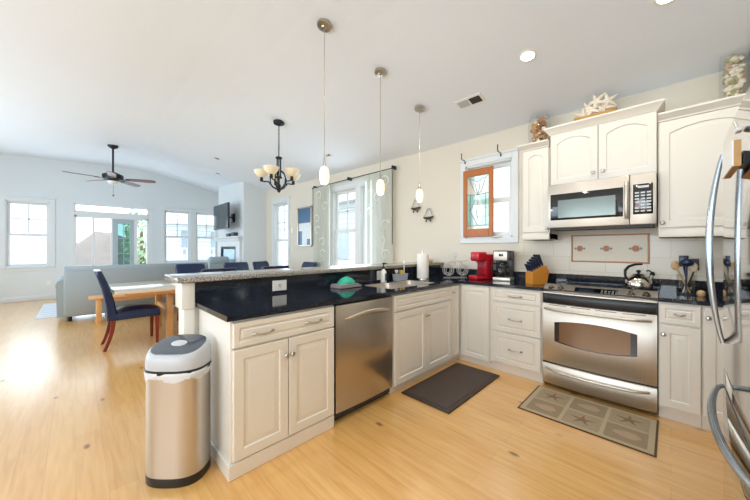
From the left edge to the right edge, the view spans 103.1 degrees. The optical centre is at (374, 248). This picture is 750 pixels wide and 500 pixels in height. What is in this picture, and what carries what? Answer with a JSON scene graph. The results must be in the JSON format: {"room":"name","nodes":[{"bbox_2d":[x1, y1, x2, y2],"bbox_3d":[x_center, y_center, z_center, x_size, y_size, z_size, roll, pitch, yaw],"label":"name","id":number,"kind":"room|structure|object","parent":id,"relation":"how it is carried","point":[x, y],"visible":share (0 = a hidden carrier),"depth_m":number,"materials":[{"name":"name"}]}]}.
{"room":"kitchen","nodes":[
{"label":"kitchen","id":0,"kind":"room"},
{"bbox_2d":[0,154,218,297],"bbox_3d":[-7.726,-0.594,8.071,0.140,3.750,6.750,0,0,45],"label":"wall","id":1,"kind":"structure","parent":0,"point":[19,175],"depth_m":7.71,"materials":[{"name":"paint"}]},
{"bbox_2d":[0,194,55,271],"bbox_3d":[-8.476,-0.359,7.279,0.175,1.820,0.930,0,0,45],"label":"window","id":2,"kind":"structure","parent":1,"relation":"in","point":[6,201],"depth_m":7.22,"materials":[{"name":"white wood"}]},
{"bbox_2d":[0,294,55,303],"bbox_3d":[-7.639,1.216,8.048,0.016,0.130,6.640,0,0,45],"label":"baseboard","id":3,"kind":"structure","parent":1,"relation":"attached to","point":[49,296],"depth_m":7.23,"materials":[{"name":"white wood"}]},
{"bbox_2d":[69,203,152,265],"bbox_3d":[-7.360,0.046,8.384,0.179,2.470,1.750,0,0,45],"label":"door","id":4,"kind":"structure","parent":1,"relation":"in","point":[116,219],"depth_m":8.40,"materials":[{"name":"white wood"}]},
{"bbox_2d":[69,199,152,215],"bbox_3d":[-7.367,-1.129,8.391,0.118,0.300,1.770,0,0,45],"label":"window","id":5,"kind":"structure","parent":1,"relation":"in","point":[76,202],"depth_m":8.29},
{"bbox_2d":[161,206,193,262],"bbox_3d":[-6.290,-0.377,9.477,0.175,1.855,0.900,0,0,45],"label":"window","id":6,"kind":"structure","parent":1,"relation":"in","point":[189,212],"depth_m":9.46,"materials":[{"name":"white wood"}]},
{"bbox_2d":[193,209,218,262],"bbox_3d":[-5.697,-0.377,10.073,0.175,1.855,0.860,0,0,45],"label":"window","id":7,"kind":"structure","parent":1,"relation":"in","point":[196,212],"depth_m":9.89,"materials":[{"name":"white wood"}]},
{"bbox_2d":[194,282,198,334],"bbox_3d":[-0.203,0.754,3.178,0.130,1.053,3.080,0,0,45],"label":"wall","id":8,"kind":"structure","parent":0,"point":[196,310],"depth_m":2.05,"materials":[{"name":"white paint"}]},
{"bbox_2d":[175,282,194,334],"bbox_3d":[-1.309,0.754,2.049,0.175,1.053,0.080,0,0,45],"label":"column","id":9,"kind":"structure","parent":8,"relation":"attached to","point":[184,292],"depth_m":2.00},
{"bbox_2d":[164,262,443,282],"bbox_3d":[-0.299,0.208,3.196,0.408,0.035,3.186,0,0,45],"label":"bar ledge","id":10,"kind":"object","parent":8,"relation":"on","point":[244,274],"visible":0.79,"depth_m":2.49,"materials":[{"name":"stone"}]},
{"bbox_2d":[219,182,265,269],"bbox_3d":[-3.853,-0.319,8.556,1.910,3.200,0.600,0,0,45],"label":"wall","id":11,"kind":"structure","parent":0,"point":[247,201],"depth_m":7.91,"materials":[{"name":"paint"}]},
{"bbox_2d":[214,202,234,229],"bbox_3d":[-3.990,-0.849,8.028,1.120,0.660,0.340,0,0,45],"label":"television","id":12,"kind":"object","parent":11,"relation":"attached to","point":[222,216],"visible":1,"depth_m":7.84,"materials":[{"name":"black plastic"}]},
{"bbox_2d":[0,299,722,499],"bbox_3d":[-3.345,1.311,3.798,12.340,0.060,6.870,0,0,45],"label":"floor","id":13,"kind":"structure","parent":0,"point":[73,411],"depth_m":1.90,"materials":[{"name":"brown wood"}]},
{"bbox_2d":[35,303,56,318],"bbox_3d":[-5.843,1.274,7.136,2.050,0.012,2.920,0,0,45],"label":"area rug","id":14,"kind":"object","parent":13,"relation":"on","point":[47,310],"visible":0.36,"depth_m":6.00,"materials":[{"name":"white fabric"}]},
{"bbox_2d":[93,269,159,351],"bbox_3d":[-3.343,0.778,4.013,0.470,1.005,0.662,0,0,45],"label":"dining chair","id":15,"kind":"object","parent":13,"relation":"on","point":[113,313],"visible":1,"depth_m":3.85,"materials":[{"name":"blue fabric"}]},
{"bbox_2d":[55,262,207,321],"bbox_3d":[-4.914,0.795,6.275,0.942,0.972,2.470,0,0,45],"label":"sofa","id":16,"kind":"object","parent":13,"relation":"on","point":[73,289],"visible":0.49,"depth_m":5.41,"materials":[{"name":"fabric"}]},
{"bbox_2d":[88,293,174,323],"bbox_3d":[-4.266,1.051,5.687,0.310,0.460,1.750,0,0,45],"label":"bench","id":17,"kind":"object","parent":13,"relation":"on","point":[99,298],"visible":0.51,"depth_m":5.11,"materials":[{"name":"brown wood"}]},
{"bbox_2d":[108,280,174,337],"bbox_3d":[-2.652,0.908,5.027,1.310,0.745,2.710,0,0,45],"label":"dining table","id":18,"kind":"object","parent":13,"relation":"on","point":[157,288],"visible":0.37,"depth_m":4.25,"materials":[{"name":"brown wood"}]},
{"bbox_2d":[144,334,211,488],"bbox_3d":[-1.120,0.899,1.702,0.327,0.764,0.248,0,0,-1],"label":"trash can","id":19,"kind":"object","parent":13,"relation":"on","point":[177,370],"visible":1,"depth_m":1.60,"materials":[{"name":"silver metal"}]},
{"bbox_2d":[175,263,204,320],"bbox_3d":[-3.198,0.778,5.281,0.662,1.005,0.470,0,0,45],"label":"dining chair","id":20,"kind":"object","parent":13,"relation":"on","point":[195,267],"visible":0.15,"depth_m":5.41,"materials":[{"name":"blue fabric"}]},
{"bbox_2d":[208,256,228,268],"bbox_3d":[-4.316,0.744,8.001,0.835,1.075,0.460,0,0,45],"label":"armchair","id":21,"kind":"object","parent":13,"relation":"on","point":[213,262],"visible":0.3,"depth_m":7.67,"materials":[{"name":"fabric"}]},
{"bbox_2d":[210,256,227,262],"bbox_3d":[-4.080,0.293,7.767,0.170,0.175,0.430,0,0,45],"label":"cushion","id":22,"kind":"object","parent":21,"relation":"on","point":[222,259],"depth_m":7.70,"materials":[{"name":"fabric"}]},
{"bbox_2d":[200,268,236,272],"bbox_3d":[-2.380,0.778,4.370,0.662,1.005,0.470,0,0,45],"label":"dining chair","id":23,"kind":"object","parent":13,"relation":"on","point":[215,269],"visible":0.02,"depth_m":4.14,"materials":[{"name":"blue fabric"}]},
{"bbox_2d":[214,236,242,261],"bbox_3d":[-4.111,0.476,8.290,1.820,1.610,0.139,0,0,45],"label":"fireplace","id":24,"kind":"object","parent":13,"relation":"on","point":[231,246],"visible":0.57,"depth_m":8.13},
{"bbox_2d":[214,236,242,241],"bbox_3d":[-4.111,-0.259,8.290,1.820,0.140,0.139,0,0,45],"label":"mantel shelf","id":25,"kind":"object","parent":24,"relation":"attached to","point":[231,238],"depth_m":8.06,"materials":[{"name":"white wood"}]},
{"bbox_2d":[224,262,248,270],"bbox_3d":[-2.627,0.778,5.856,0.662,1.005,0.470,0,0,45],"label":"dining chair","id":26,"kind":"object","parent":13,"relation":"on","point":[240,266],"visible":0.09,"depth_m":6.03,"materials":[{"name":"blue fabric"}]},
{"bbox_2d":[252,261,268,269],"bbox_3d":[-2.219,0.778,6.397,0.662,1.005,0.470,0,0,17],"label":"dining chair","id":27,"kind":"object","parent":13,"relation":"on","point":[257,265],"visible":0.09,"depth_m":6.37,"materials":[{"name":"blue fabric"}]},
{"bbox_2d":[199,305,333,481],"bbox_3d":[-0.744,0.840,2.078,0.644,0.882,0.722,0,0,45],"label":"base cabinet","id":28,"kind":"object","parent":13,"relation":"on","point":[272,376],"visible":0.97,"depth_m":1.81,"materials":[{"name":"white wood"}]},
{"bbox_2d":[260,265,288,269],"bbox_3d":[-1.795,0.778,4.958,0.662,1.005,0.470,0,0,45],"label":"dining chair","id":29,"kind":"object","parent":13,"relation":"on","point":[284,266],"visible":0.02,"depth_m":4.71,"materials":[{"name":"blue fabric"}]},
{"bbox_2d":[301,262,316,266],"bbox_3d":[-1.557,0.778,5.979,0.470,1.005,0.662,0,0,45],"label":"dining chair","id":30,"kind":"object","parent":13,"relation":"on","point":[305,264],"visible":0.05,"depth_m":6.12,"materials":[{"name":"blue fabric"}]},
{"bbox_2d":[333,295,391,420],"bbox_3d":[-0.251,0.842,2.548,0.651,0.878,0.628,0,0,45],"label":"dishwasher","id":31,"kind":"object","parent":13,"relation":"on","point":[362,328],"visible":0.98,"depth_m":2.31,"materials":[{"name":"silver metal"}]},
{"bbox_2d":[389,285,450,393],"bbox_3d":[0.299,0.840,3.127,0.635,0.882,0.952,0,0,45],"label":"base cabinet","id":32,"kind":"object","parent":13,"relation":"on","point":[421,319],"visible":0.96,"depth_m":2.85,"materials":[{"name":"white wood"}]},
{"bbox_2d":[401,363,499,413],"bbox_3d":[0.742,1.272,2.809,0.480,0.016,0.970,0,0,45],"label":"kitchen mat","id":33,"kind":"object","parent":13,"relation":"on","point":[449,388],"visible":1,"depth_m":2.73,"materials":[{"name":"rubber"}]},
{"bbox_2d":[447,284,491,367],"bbox_3d":[0.999,0.840,3.608,0.948,0.882,0.714,0,0,45],"label":"base cabinet","id":34,"kind":"object","parent":13,"relation":"on","point":[470,304],"visible":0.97,"depth_m":3.29,"materials":[{"name":"white wood"}]},
{"bbox_2d":[195,265,659,321],"bbox_3d":[0.639,0.313,2.335,2.251,0.168,3.062,0,0,45],"label":"countertop","id":35,"kind":"structure","parent":34,"relation":"on","point":[237,299],"depth_m":2.44,"materials":[{"name":"black stone"}]},
{"bbox_2d":[272,280,286,290],"bbox_3d":[-0.789,0.304,2.463,0.008,0.085,0.125,0,0,45],"label":"outlet","id":36,"kind":"object","parent":35,"relation":"attached to","point":[278,285],"visible":1,"depth_m":2.46,"materials":[{"name":"white plastic"}]},
{"bbox_2d":[330,283,361,288],"bbox_3d":[-0.275,0.348,2.833,0.155,0.036,0.270,0,0,45],"label":"dish towel","id":37,"kind":"object","parent":35,"relation":"on","point":[337,286],"visible":0.8,"depth_m":2.75,"materials":[{"name":"grey fabric"}]},
{"bbox_2d":[338,276,354,283],"bbox_3d":[-0.273,0.297,2.838,0.149,0.065,0.204,0,0,45],"label":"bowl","id":38,"kind":"object","parent":37,"relation":"on","point":[345,280],"visible":1,"depth_m":2.79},
{"bbox_2d":[377,271,380,279],"bbox_3d":[0.064,0.296,3.321,0.008,0.100,0.120,0,0,45],"label":"outlet","id":39,"kind":"object","parent":35,"relation":"attached to","point":[378,272],"visible":0.54,"depth_m":3.30,"materials":[{"name":"white plastic"}]},
{"bbox_2d":[381,263,386,282],"bbox_3d":[0.096,0.259,3.234,0.075,0.215,0.059,0,0,23],"label":"soap bottle","id":40,"kind":"object","parent":35,"relation":"on","point":[383,271],"visible":1,"depth_m":3.21,"materials":[{"name":"white plastic"}]},
{"bbox_2d":[364,280,432,288],"bbox_3d":[0.267,0.463,3.105,0.392,0.187,0.732,0,0,45],"label":"sink","id":41,"kind":"object","parent":35,"relation":"in","point":[406,283],"visible":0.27,"depth_m":3.19,"materials":[{"name":"metal"}]},
{"bbox_2d":[364,283,412,288],"bbox_3d":[0.136,0.463,2.973,0.392,0.187,0.361,0,0,45],"label":"basin","id":42,"kind":"object","parent":41,"relation":"in","point":[381,285],"depth_m":3.14,"materials":[{"name":"metal"}]},
{"bbox_2d":[389,280,432,285],"bbox_3d":[0.398,0.463,3.236,0.392,0.187,0.361,0,0,45],"label":"basin","id":43,"kind":"object","parent":41,"relation":"in","point":[406,282],"depth_m":3.36,"materials":[{"name":"metal"}]},
{"bbox_2d":[392,261,407,280],"bbox_3d":[0.296,0.255,3.471,0.074,0.222,0.200,0,0,45],"label":"sink caddy","id":44,"kind":"object","parent":35,"relation":"on","point":[401,275],"visible":1,"depth_m":3.44,"materials":[{"name":"white plastic"}]},
{"bbox_2d":[392,273,407,280],"bbox_3d":[0.296,0.329,3.471,0.074,0.075,0.200,0,0,45],"label":"basket","id":45,"kind":"object","parent":44,"relation":"on","point":[400,276],"depth_m":3.42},
{"bbox_2d":[417,251,428,279],"bbox_3d":[0.577,0.196,3.587,0.150,0.341,0.150,0,0,45],"label":"paper towel holder","id":46,"kind":"object","parent":35,"relation":"on","point":[422,259],"visible":0.99,"depth_m":3.53,"materials":[{"name":"white paper"}]},
{"bbox_2d":[442,253,467,277],"bbox_3d":[1.018,0.209,3.758,0.325,0.312,0.104,0,0,-7],"label":"mug rack","id":47,"kind":"object","parent":35,"relation":"on","point":[446,265],"visible":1,"depth_m":3.75,"materials":[{"name":"silver metal"}]},
{"bbox_2d":[469,252,492,279],"bbox_3d":[1.280,0.202,3.592,0.276,0.329,0.138,0,0,-25],"label":"pod coffee maker","id":48,"kind":"object","parent":35,"relation":"on","point":[484,261],"visible":0.98,"depth_m":3.55,"materials":[{"name":"red plastic"}]},
{"bbox_2d":[469,274,485,279],"bbox_3d":[1.228,0.341,3.567,0.172,0.052,0.189,0,0,45],"label":"drip tray","id":49,"kind":"object","parent":48,"relation":"on","point":[479,276],"depth_m":3.52,"materials":[{"name":"red plastic"}]},
{"bbox_2d":[491,251,513,281],"bbox_3d":[1.478,0.194,3.456,0.219,0.345,0.210,0,0,36],"label":"drip coffee maker","id":50,"kind":"object","parent":35,"relation":"on","point":[504,263],"visible":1,"depth_m":3.41,"materials":[{"name":"metal"}]},
{"bbox_2d":[526,265,548,283],"bbox_3d":[1.700,0.271,3.118,0.191,0.191,0.108,0,0,-11],"label":"knife block","id":51,"kind":"object","parent":35,"relation":"on","point":[538,276],"visible":0.82,"depth_m":3.07,"materials":[{"name":"orange wood"}]},
{"bbox_2d":[491,286,543,382],"bbox_3d":[1.568,0.840,3.152,0.498,0.882,0.559,0,0,45],"label":"base cabinet","id":52,"kind":"object","parent":13,"relation":"on","point":[516,314],"visible":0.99,"depth_m":2.96,"materials":[{"name":"white wood"}]},
{"bbox_2d":[517,385,658,457],"bbox_3d":[1.626,1.276,2.300,0.813,0.008,0.545,0,0,45],"label":"rug","id":53,"kind":"object","parent":13,"relation":"on","point":[639,433],"visible":1,"depth_m":2.24,"materials":[{"name":"beige fabric"}]},
{"bbox_2d":[543,282,659,412],"bbox_3d":[2.011,0.806,2.681,0.788,0.949,0.590,0,0,45],"label":"range","id":54,"kind":"object","parent":13,"relation":"on","point":[600,341],"visible":0.97,"depth_m":2.46,"materials":[{"name":"silver metal"}]},
{"bbox_2d":[553,282,659,294],"bbox_3d":[2.075,0.366,2.745,0.788,0.019,0.409,0,0,45],"label":"cooktop","id":55,"kind":"object","parent":54,"relation":"in","point":[558,283],"depth_m":2.70,"materials":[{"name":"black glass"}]},
{"bbox_2d":[624,263,654,290],"bbox_3d":[2.302,0.241,2.594,0.201,0.228,0.198,0,0,45],"label":"kettle","id":56,"kind":"object","parent":54,"relation":"on","point":[638,281],"visible":0.98,"depth_m":2.55,"materials":[{"name":"metal"}]},
{"bbox_2d":[659,302,701,427],"bbox_3d":[2.387,0.840,2.337,0.221,0.882,0.559,0,0,45],"label":"base cabinet","id":57,"kind":"object","parent":13,"relation":"on","point":[680,325],"visible":1,"depth_m":2.16,"materials":[{"name":"white wood"}]},
{"bbox_2d":[702,306,724,433],"bbox_3d":[2.765,0.840,1.964,0.838,0.882,0.555,0,0,45],"label":"base cabinet","id":58,"kind":"object","parent":13,"relation":"on","point":[712,349],"visible":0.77,"depth_m":2.06,"materials":[{"name":"white wood"}]},
{"bbox_2d":[658,279,722,306],"bbox_3d":[2.700,0.331,2.057,1.061,0.132,0.549,0,0,45],"label":"countertop","id":59,"kind":"structure","parent":58,"relation":"on","point":[669,288],"depth_m":2.38,"materials":[{"name":"black stone"}]},
{"bbox_2d":[677,292,695,294],"bbox_3d":[2.511,0.286,2.397,0.116,0.160,0.116,0,0,45],"label":"utensil holder","id":60,"kind":"object","parent":59,"relation":"on","point":[682,293],"visible":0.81,"depth_m":2.38,"materials":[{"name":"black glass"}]},
{"bbox_2d":[671,261,690,292],"bbox_3d":[2.482,0.229,2.414,0.118,0.256,0.018,0,0,39],"label":"wooden spoon","id":61,"kind":"object","parent":60,"relation":"in","point":[674,265],"visible":0.99,"depth_m":2.42,"materials":[{"name":"brown wood"}]},
{"bbox_2d":[679,256,689,292],"bbox_3d":[2.534,0.206,2.434,0.022,0.299,0.066,0,0,-28],"label":"spatula","id":62,"kind":"object","parent":60,"relation":"in","point":[680,257],"visible":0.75,"depth_m":2.44,"materials":[{"name":"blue plastic"}]},
{"bbox_2d":[679,259,693,292],"bbox_3d":[2.481,0.218,2.366,0.084,0.273,0.067,0,0,45],"label":"ladle","id":63,"kind":"object","parent":60,"relation":"in","point":[685,262],"visible":1,"depth_m":2.37,"materials":[{"name":"blue plastic"}]},
{"bbox_2d":[682,263,697,292],"bbox_3d":[2.531,0.233,2.391,0.089,0.246,0.018,0,0,45],"label":"wooden spoon","id":64,"kind":"object","parent":60,"relation":"in","point":[693,268],"visible":0.76,"depth_m":2.38,"materials":[{"name":"beige wood"}]},
{"bbox_2d":[687,259,698,292],"bbox_3d":[2.554,0.219,2.395,0.076,0.274,0.014,0,0,38],"label":"turner","id":65,"kind":"object","parent":60,"relation":"in","point":[696,261],"visible":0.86,"depth_m":2.39,"materials":[{"name":"black plastic"}]},
{"bbox_2d":[696,290,705,296],"bbox_3d":[2.514,0.344,2.295,0.048,0.046,0.048,0,0,45],"label":"salt cellar","id":66,"kind":"object","parent":59,"relation":"on","point":[701,293],"visible":1,"depth_m":2.28,"materials":[{"name":"brown wood"}]},
{"bbox_2d":[705,87,749,499],"bbox_3d":[1.546,0.394,0.797,0.872,1.775,0.950,0,0,45],"label":"refrigerator","id":67,"kind":"object","parent":13,"relation":"on","point":[734,443],"visible":0.98,"depth_m":1.08,"materials":[{"name":"metal"}]},
{"bbox_2d":[722,139,740,178],"bbox_3d":[1.255,-0.309,1.044,0.027,0.084,0.250,0,0,45],"label":"block","id":68,"kind":"object","parent":67,"relation":"attached to","point":[731,159],"visible":1,"depth_m":0.98,"materials":[{"name":"white wood"}]},
{"bbox_2d":[732,122,742,133],"bbox_3d":[1.204,-0.404,0.989,0.020,0.034,0.045,0,0,45],"label":"clip","id":69,"kind":"object","parent":67,"relation":"attached to","point":[737,129],"visible":1,"depth_m":0.98,"materials":[{"name":"white plastic"}]},
{"bbox_2d":[0,0,749,193],"bbox_3d":[-3.352,-1.922,3.791,12.500,1.049,6.850,0,0,45],"label":"ceiling","id":70,"kind":"structure","parent":0,"point":[178,86],"depth_m":2.92,"materials":[{"name":"paint"}]},
{"bbox_2d":[62,144,155,195],"bbox_3d":[-5.285,-1.570,5.975,1.361,1.035,1.383,0,0,45],"label":"ceiling fan","id":71,"kind":"object","parent":70,"relation":"hanging from","point":[112,177],"visible":1,"depth_m":6.00,"materials":[{"name":"metal"}]},
{"bbox_2d":[254,119,300,192],"bbox_3d":[-1.364,-1.310,4.276,0.659,1.021,0.640,0,0,45],"label":"chandelier","id":72,"kind":"object","parent":70,"relation":"hanging from","point":[293,175],"visible":1,"depth_m":4.20,"materials":[{"name":"metal"}]},
{"bbox_2d":[317,18,330,184],"bbox_3d":[-0.424,-1.211,2.481,0.116,1.349,0.117,0,0,45],"label":"pendant lamp","id":73,"kind":"object","parent":70,"relation":"hanging from","point":[323,24],"visible":1,"depth_m":2.47,"materials":[{"name":"white glass"}]},
{"bbox_2d":[374,67,385,194],"bbox_3d":[0.052,-1.156,2.960,0.116,1.239,0.117,0,0,45],"label":"pendant lamp","id":74,"kind":"object","parent":70,"relation":"hanging from","point":[380,72],"visible":1,"depth_m":2.95,"materials":[{"name":"white glass"}]},
{"bbox_2d":[414,105,424,201],"bbox_3d":[0.512,-1.085,3.422,0.116,1.097,0.117,0,0,45],"label":"pendant lamp","id":75,"kind":"object","parent":70,"relation":"hanging from","point":[418,108],"visible":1,"depth_m":3.41,"materials":[{"name":"white glass"}]},
{"bbox_2d":[454,93,485,109],"bbox_3d":[1.016,-1.576,3.192,0.300,0.039,0.148,0,0,45],"label":"ceiling vent","id":76,"kind":"object","parent":70,"relation":"in","point":[475,99],"visible":1,"depth_m":3.18,"materials":[{"name":"white plastic"}]},
{"bbox_2d":[457,100,470,107],"bbox_3d":[0.968,-1.573,3.238,0.117,0.023,0.098,0,0,45],"label":"grille","id":77,"kind":"object","parent":76,"relation":"attached to","point":[461,103],"depth_m":3.23,"materials":[{"name":"grey plastic"}]},
{"bbox_2d":[468,95,482,103],"bbox_3d":[1.062,-1.572,3.144,0.117,0.023,0.098,0,0,45],"label":"grille","id":78,"kind":"object","parent":76,"relation":"attached to","point":[474,99],"depth_m":3.14,"materials":[{"name":"black metal"}]},
{"bbox_2d":[519,49,536,61],"bbox_3d":[1.294,-1.634,2.521,0.140,0.034,0.138,0,0,45],"label":"recessed light","id":79,"kind":"object","parent":70,"relation":"in","point":[527,55],"visible":1,"depth_m":2.52,"materials":[{"name":"white plastic"}]},
{"bbox_2d":[653,0,674,5],"bbox_3d":[1.886,-1.632,1.918,0.140,0.034,0.138,0,0,45],"label":"recessed light","id":80,"kind":"object","parent":70,"relation":"in","point":[655,2],"visible":1,"depth_m":1.96,"materials":[{"name":"white plastic"}]},
{"bbox_2d":[266,63,749,292],"bbox_3d":[-0.958,-0.369,6.199,12.380,3.300,0.140,0,0,45],"label":"wall","id":81,"kind":"structure","parent":0,"point":[439,238],"depth_m":4.20,"materials":[{"name":"paint"}]},
{"bbox_2d":[271,196,289,267],"bbox_3d":[-2.349,-0.219,7.544,0.950,2.120,0.175,0,0,45],"label":"window","id":82,"kind":"structure","parent":81,"relation":"in","point":[281,202],"depth_m":7.76,"materials":[{"name":"white wood"}]},
{"bbox_2d":[297,206,311,246],"bbox_3d":[-1.587,-0.494,6.700,0.580,0.890,0.034,0,0,45],"label":"wall picture","id":83,"kind":"object","parent":81,"relation":"attached to","point":[304,214],"visible":1,"depth_m":6.71,"materials":[{"name":"blue paper"}]},
{"bbox_2d":[299,208,309,244],"bbox_3d":[-1.581,-0.494,6.707,0.520,0.830,0.010,0,0,45],"label":"print","id":84,"kind":"object","parent":83,"relation":"attached to","point":[304,213],"depth_m":6.71},
{"bbox_2d":[330,178,364,265],"bbox_3d":[-0.339,-0.314,5.545,1.600,1.910,0.175,0,0,45],"label":"window","id":85,"kind":"structure","parent":81,"relation":"in","point":[359,230],"depth_m":5.66,"materials":[{"name":"white wood"}]},
{"bbox_2d":[312,165,396,188],"bbox_3d":[-0.487,-1.300,5.556,2.320,0.058,0.108,0,0,45],"label":"curtain rod","id":86,"kind":"object","parent":81,"relation":"attached to","point":[392,166],"visible":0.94,"depth_m":5.33,"materials":[{"name":"metal"}]},
{"bbox_2d":[313,184,329,266],"bbox_3d":[-1.100,-0.047,6.091,0.590,2.456,0.034,0,0,45],"label":"sheer curtain","id":87,"kind":"object","parent":86,"relation":"hanging from","point":[321,195],"visible":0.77,"depth_m":6.11,"materials":[{"name":"fabric"}]},
{"bbox_2d":[365,169,392,263],"bbox_3d":[0.055,-0.047,4.942,0.648,2.456,0.034,0,0,45],"label":"sheer curtain","id":88,"kind":"object","parent":86,"relation":"hanging from","point":[378,208],"visible":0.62,"depth_m":4.95,"materials":[{"name":"fabric"}]},
{"bbox_2d":[411,200,419,212],"bbox_3d":[0.610,-0.645,4.485,0.190,0.199,0.080,0,0,45],"label":"wall ornament","id":89,"kind":"object","parent":81,"relation":"attached to","point":[415,208],"visible":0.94,"depth_m":4.46,"materials":[{"name":"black metal"}]},
{"bbox_2d":[423,208,433,221],"bbox_3d":[0.773,-0.490,4.323,0.190,0.199,0.080,0,0,45],"label":"wall ornament","id":90,"kind":"object","parent":81,"relation":"attached to","point":[424,217],"visible":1,"depth_m":4.30,"materials":[{"name":"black metal"}]},
{"bbox_2d":[459,148,518,243],"bbox_3d":[1.455,-0.624,3.774,0.780,1.110,0.156,0,0,45],"label":"window","id":91,"kind":"structure","parent":81,"relation":"in","point":[511,236],"depth_m":3.68,"materials":[{"name":"white wood"}]},
{"bbox_2d":[463,166,493,236],"bbox_3d":[1.312,-0.587,3.794,0.400,0.865,0.025,0,0,45],"label":"stained glass panel","id":92,"kind":"object","parent":91,"relation":"attached to","point":[489,170],"visible":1,"depth_m":3.77,"materials":[{"name":"brown wood"}]},
{"bbox_2d":[516,139,557,240],"bbox_3d":[1.722,-0.586,3.160,0.299,0.990,0.360,0,0,45],"label":"upper cabinet","id":93,"kind":"object","parent":81,"relation":"attached to","point":[536,155],"visible":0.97,"depth_m":3.04,"materials":[{"name":"white wood"}]},
{"bbox_2d":[530,116,547,141],"bbox_3d":[1.759,-1.268,3.187,0.216,0.372,0.216,0,0,45],"label":"shell jar","id":94,"kind":"object","parent":93,"relation":"on","point":[538,134],"visible":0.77,"depth_m":3.15,"materials":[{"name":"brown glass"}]},
{"bbox_2d":[543,98,664,185],"bbox_3d":[2.107,-0.903,2.778,0.864,0.572,0.360,0,0,45],"label":"upper cabinet","id":95,"kind":"object","parent":81,"relation":"attached to","point":[622,142],"visible":0.98,"depth_m":2.63,"materials":[{"name":"white wood"}]},
{"bbox_2d":[574,107,616,120],"bbox_3d":[2.054,-1.227,2.781,0.330,0.075,0.158,0,0,45],"label":"wooden tray","id":96,"kind":"object","parent":95,"relation":"on","point":[587,114],"depth_m":2.74,"materials":[{"name":"brown wood"}]},
{"bbox_2d":[574,92,617,120],"bbox_3d":[2.055,-1.317,2.780,0.334,0.254,0.158,0,0,45],"label":"starfish decoration","id":97,"kind":"object","parent":95,"relation":"on","point":[586,112],"visible":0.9,"depth_m":2.73,"materials":[{"name":"white"}]},
{"bbox_2d":[548,172,657,230],"bbox_3d":[2.082,-0.399,2.753,0.770,0.431,0.430,0,0,45],"label":"microwave","id":98,"kind":"object","parent":95,"relation":"attached to","point":[621,202],"visible":1,"depth_m":2.59,"materials":[{"name":"metal"}]},
{"bbox_2d":[519,233,722,291],"bbox_3d":[2.476,0.121,2.669,2.248,0.520,0.022,0,0,45],"label":"wall tile","id":99,"kind":"structure","parent":81,"relation":"attached to","point":[604,254],"depth_m":2.82,"materials":[{"name":"tile"}]},
{"bbox_2d":[658,93,745,237],"bbox_3d":[2.762,-0.586,2.126,1.062,0.990,0.360,0,0,45],"label":"upper cabinet","id":100,"kind":"object","parent":81,"relation":"attached to","point":[691,138],"visible":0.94,"depth_m":2.28,"materials":[{"name":"white wood"}]},
{"bbox_2d":[722,55,746,96],"bbox_3d":[2.708,-1.282,2.244,0.140,0.400,0.140,0,0,45],"label":"vase","id":101,"kind":"object","parent":100,"relation":"on","point":[734,79],"visible":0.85,"depth_m":2.22,"materials":[{"name":"multicoloured ceramic"}]},
{"label":"outside","id":102,"kind":"structure","parent":0,"visible":0},
{"bbox_2d":[87,255,286,265],"bbox_3d":[-10.656,1.481,17.648,80.000,0.200,70.000,0,0,45],"label":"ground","id":103,"kind":"structure","parent":102,"point":[283,264],"depth_m":31.29,"materials":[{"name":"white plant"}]},
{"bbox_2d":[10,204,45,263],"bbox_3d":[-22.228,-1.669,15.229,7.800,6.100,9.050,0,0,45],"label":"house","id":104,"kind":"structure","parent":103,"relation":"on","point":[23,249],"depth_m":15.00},
{"bbox_2d":[121,209,146,263],"bbox_3d":[-9.552,-0.174,12.236,1.580,3.163,1.330,0,0,45],"label":"leafy tree","id":105,"kind":"object","parent":103,"relation":"on","point":[141,253],"visible":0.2,"depth_m":12.00,"materials":[{"name":"green plant"}]},
{"bbox_2d":[146,207,286,265],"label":"window","id":106,"kind":"structure","parent":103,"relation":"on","point":[177,248],"depth_m":15.50,"materials":[{"name":"glass"}]},
{"bbox_2d":[283,192,354,265],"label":"window","id":107,"kind":"structure","parent":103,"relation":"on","point":[346,241],"depth_m":11.18,"materials":[{"name":"glass"}]},
{"bbox_2d":[473,167,509,231],"bbox_3d":[6.770,-1.769,6.383,8.200,6.300,6.200,0,0,45],"label":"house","id":108,"kind":"structure","parent":103,"relation":"on","point":[501,175],"depth_m":6.63,"materials":[{"name":"white"}]},
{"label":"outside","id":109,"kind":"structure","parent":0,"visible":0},
{"bbox_2d":[76,231,145,265],"bbox_3d":[-28.359,-0.324,26.791,10.000,3.450,30.000,0,0,45],"label":"house","id":110,"kind":"structure","parent":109,"point":[102,239],"depth_m":26.31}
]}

